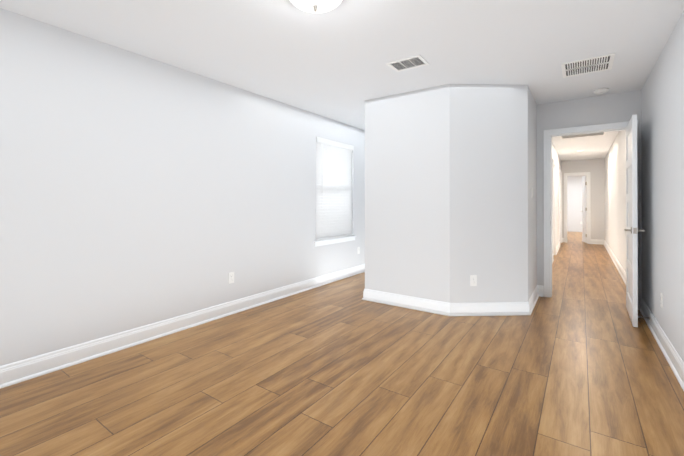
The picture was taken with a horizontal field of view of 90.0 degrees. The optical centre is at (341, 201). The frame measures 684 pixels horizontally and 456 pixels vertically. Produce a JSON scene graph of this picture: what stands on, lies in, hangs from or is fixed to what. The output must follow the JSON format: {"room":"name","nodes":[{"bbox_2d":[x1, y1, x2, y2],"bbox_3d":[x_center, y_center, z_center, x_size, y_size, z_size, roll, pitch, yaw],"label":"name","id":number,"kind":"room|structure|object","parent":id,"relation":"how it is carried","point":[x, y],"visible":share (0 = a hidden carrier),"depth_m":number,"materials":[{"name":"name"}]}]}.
{"room":"empty bedroom","nodes":[
{"label":"empty bedroom","id":0,"kind":"room"},
{"bbox_2d":[0,8,364,365],"bbox_3d":[-1.267,-0.020,3.639,0.120,2.440,8.740,0,0,35],"label":"wall","id":1,"kind":"structure","parent":0,"point":[137,190],"depth_m":2.87,"materials":[{"name":"white paint"}]},
{"bbox_2d":[228,272,233,283],"bbox_3d":[-1.180,0.815,3.648,0.008,0.115,0.070,0,0,35],"label":"electrical outlet","id":2,"kind":"object","parent":1,"relation":"attached to","point":[230,277],"visible":1,"depth_m":3.64,"materials":[{"name":"white plastic"}]},
{"bbox_2d":[314,235,355,246],"bbox_3d":[-0.102,0.599,5.223,0.083,0.075,1.075,0,0,35],"label":"window sill","id":3,"kind":"structure","parent":1,"relation":"attached to","point":[333,241],"depth_m":5.14,"materials":[{"name":"white wood"}]},
{"bbox_2d":[0,238,683,390],"bbox_3d":[3.851,1.143,6.448,4.888,0.135,19.297,0,0,39],"label":"baseboard","id":4,"kind":"structure","parent":1,"relation":"attached to","point":[13,373],"depth_m":3.38,"materials":[{"name":"white wood"}]},
{"bbox_2d":[0,231,683,455],"bbox_3d":[4.080,1.240,6.243,5.900,0.060,19.140,0,0,35],"label":"floor","id":5,"kind":"structure","parent":0,"point":[576,364],"depth_m":2.21,"materials":[{"name":"brown wood"}]},
{"bbox_2d":[365,84,536,302],"bbox_3d":[1.848,-0.015,4.946,1.710,2.440,3.030,0,0,35],"label":"wall block","id":6,"kind":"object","parent":5,"relation":"on","point":[450,183],"visible":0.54,"depth_m":3.63,"materials":[{"name":"white paint"}]},
{"bbox_2d":[470,275,476,285],"bbox_3d":[1.385,0.835,3.601,0.070,0.115,0.008,0,0,-3],"label":"outlet","id":7,"kind":"object","parent":6,"relation":"attached to","point":[473,280],"visible":1,"depth_m":3.60,"materials":[{"name":"white plastic"}]},
{"bbox_2d":[0,0,683,160],"bbox_3d":[4.080,-1.270,6.253,5.900,0.080,19.140,0,0,35],"label":"ceiling","id":8,"kind":"structure","parent":0,"point":[330,64],"depth_m":2.66,"materials":[{"name":"white paint"}]},
{"bbox_2d":[290,0,341,12],"bbox_3d":[-0.153,-1.168,1.963,0.352,0.158,0.352,0,0,35],"label":"flush-mount light","id":9,"kind":"object","parent":8,"relation":"attached to","point":[316,6],"visible":1,"depth_m":1.97,"materials":[{"name":"white glass"}]},
{"bbox_2d":[386,54,428,71],"bbox_3d":[0.591,-1.238,3.081,0.320,0.009,0.235,0,0,35],"label":"ceiling vent","id":10,"kind":"object","parent":8,"relation":"in","point":[415,61],"visible":1,"depth_m":3.07,"materials":[{"name":"white plastic"}]},
{"bbox_2d":[560,132,605,138],"bbox_3d":[4.386,-1.226,6.246,0.690,0.009,0.600,0,0,35],"label":"ceiling vent","id":11,"kind":"object","parent":8,"relation":"in","point":[583,135],"visible":0.5,"depth_m":6.35,"materials":[{"name":"white plastic"}]},
{"bbox_2d":[561,53,614,77],"bbox_3d":[2.249,-1.239,3.143,0.382,0.006,0.415,0,0,35],"label":"ceiling vent","id":12,"kind":"object","parent":8,"relation":"in","point":[589,65],"visible":1,"depth_m":3.12,"materials":[{"name":"white plastic"}]},
{"bbox_2d":[594,88,608,94],"bbox_3d":[2.884,-1.219,3.806,0.136,0.042,0.136,0,0,35],"label":"smoke detector","id":13,"kind":"object","parent":8,"relation":"attached to","point":[601,91],"visible":1,"depth_m":3.77,"materials":[{"name":"white plastic"}]},
{"bbox_2d":[552,143,560,253],"bbox_3d":[4.982,-0.003,8.081,0.120,2.440,5.700,0,0,35],"label":"wall","id":14,"kind":"structure","parent":0,"point":[555,156],"depth_m":8.60,"materials":[{"name":"white paint"}]},
{"bbox_2d":[552,158,555,258],"bbox_3d":[4.559,0.164,7.474,0.162,2.102,0.904,0,0,35],"label":"door frame","id":15,"kind":"structure","parent":14,"relation":"attached to","point":[554,205],"depth_m":7.20,"materials":[{"name":"white wood"}]},
{"bbox_2d":[559,169,561,242],"bbox_3d":[6.186,0.173,9.789,0.145,2.102,0.904,0,0,35],"label":"door frame","id":16,"kind":"structure","parent":14,"relation":"attached to","point":[560,204],"depth_m":10.08,"materials":[{"name":"white wood"}]},
{"bbox_2d":[567,175,584,231],"bbox_3d":[9.852,0.020,13.816,5.140,2.440,0.120,0,0,35],"label":"wall","id":17,"kind":"structure","parent":0,"point":[574,200],"depth_m":13.98,"materials":[{"name":"white paint"}]},
{"bbox_2d":[561,159,604,239],"bbox_3d":[7.053,0.005,10.038,1.035,2.440,0.120,0,0,35],"label":"wall","id":18,"kind":"structure","parent":0,"point":[595,168],"depth_m":9.82,"materials":[{"name":"white paint"}]},
{"bbox_2d":[564,172,590,243],"bbox_3d":[6.948,0.189,10.110,0.644,2.072,0.162,0,0,35],"label":"door frame","id":19,"kind":"structure","parent":18,"relation":"attached to","point":[588,205],"depth_m":9.95,"materials":[{"name":"white wood"}]},
{"bbox_2d":[580,175,586,242],"bbox_3d":[7.275,0.226,10.248,0.151,1.984,0.502,0,0,25],"label":"door","id":20,"kind":"structure","parent":18,"relation":"in","point":[584,209],"depth_m":10.24,"materials":[{"name":"white wood"}]},
{"bbox_2d":[537,90,641,308],"bbox_3d":[2.939,-0.018,4.129,1.015,2.440,0.120,0,0,35],"label":"wall","id":21,"kind":"structure","parent":0,"point":[612,108],"depth_m":4.11,"materials":[{"name":"white paint"}]},
{"bbox_2d":[544,120,638,309],"bbox_3d":[2.960,0.151,4.114,0.909,2.102,0.162,0,0,35],"label":"door frame","id":22,"kind":"structure","parent":21,"relation":"attached to","point":[588,129],"depth_m":4.28,"materials":[{"name":"white wood"}]},
{"bbox_2d":[624,114,644,326],"bbox_3d":[3.001,0.184,3.550,0.151,2.014,0.767,0,0,36],"label":"door","id":23,"kind":"structure","parent":21,"relation":"in","point":[631,230],"depth_m":3.28,"materials":[{"name":"white paint"},{"name":"satin nickel"}]},
{"bbox_2d":[604,11,683,361],"bbox_3d":[3.427,-0.019,3.837,0.120,2.440,14.440,0,0,35],"label":"wall","id":24,"kind":"structure","parent":0,"point":[662,112],"depth_m":2.87,"materials":[{"name":"white paint"}]},
{"bbox_2d":[660,293,662,307],"bbox_3d":[2.668,0.827,2.858,0.008,0.115,0.070,0,0,35],"label":"electrical outlet","id":25,"kind":"object","parent":24,"relation":"attached to","point":[661,299],"visible":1,"depth_m":2.85,"materials":[{"name":"white plastic"}]},
{"bbox_3d":[-0.157,-0.176,5.264,0.050,1.475,0.965,0,0,35],"label":"window","id":26,"kind":"structure","parent":0,"visible":0},
{"bbox_2d":[316,137,353,240],"bbox_3d":[-0.102,-0.176,5.225,0.074,1.471,0.959,0,0,35],"label":"window blind","id":27,"kind":"object","parent":26,"relation":"attached to","point":[333,189],"visible":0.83,"depth_m":5.19,"materials":[{"name":"white"}]}
]}

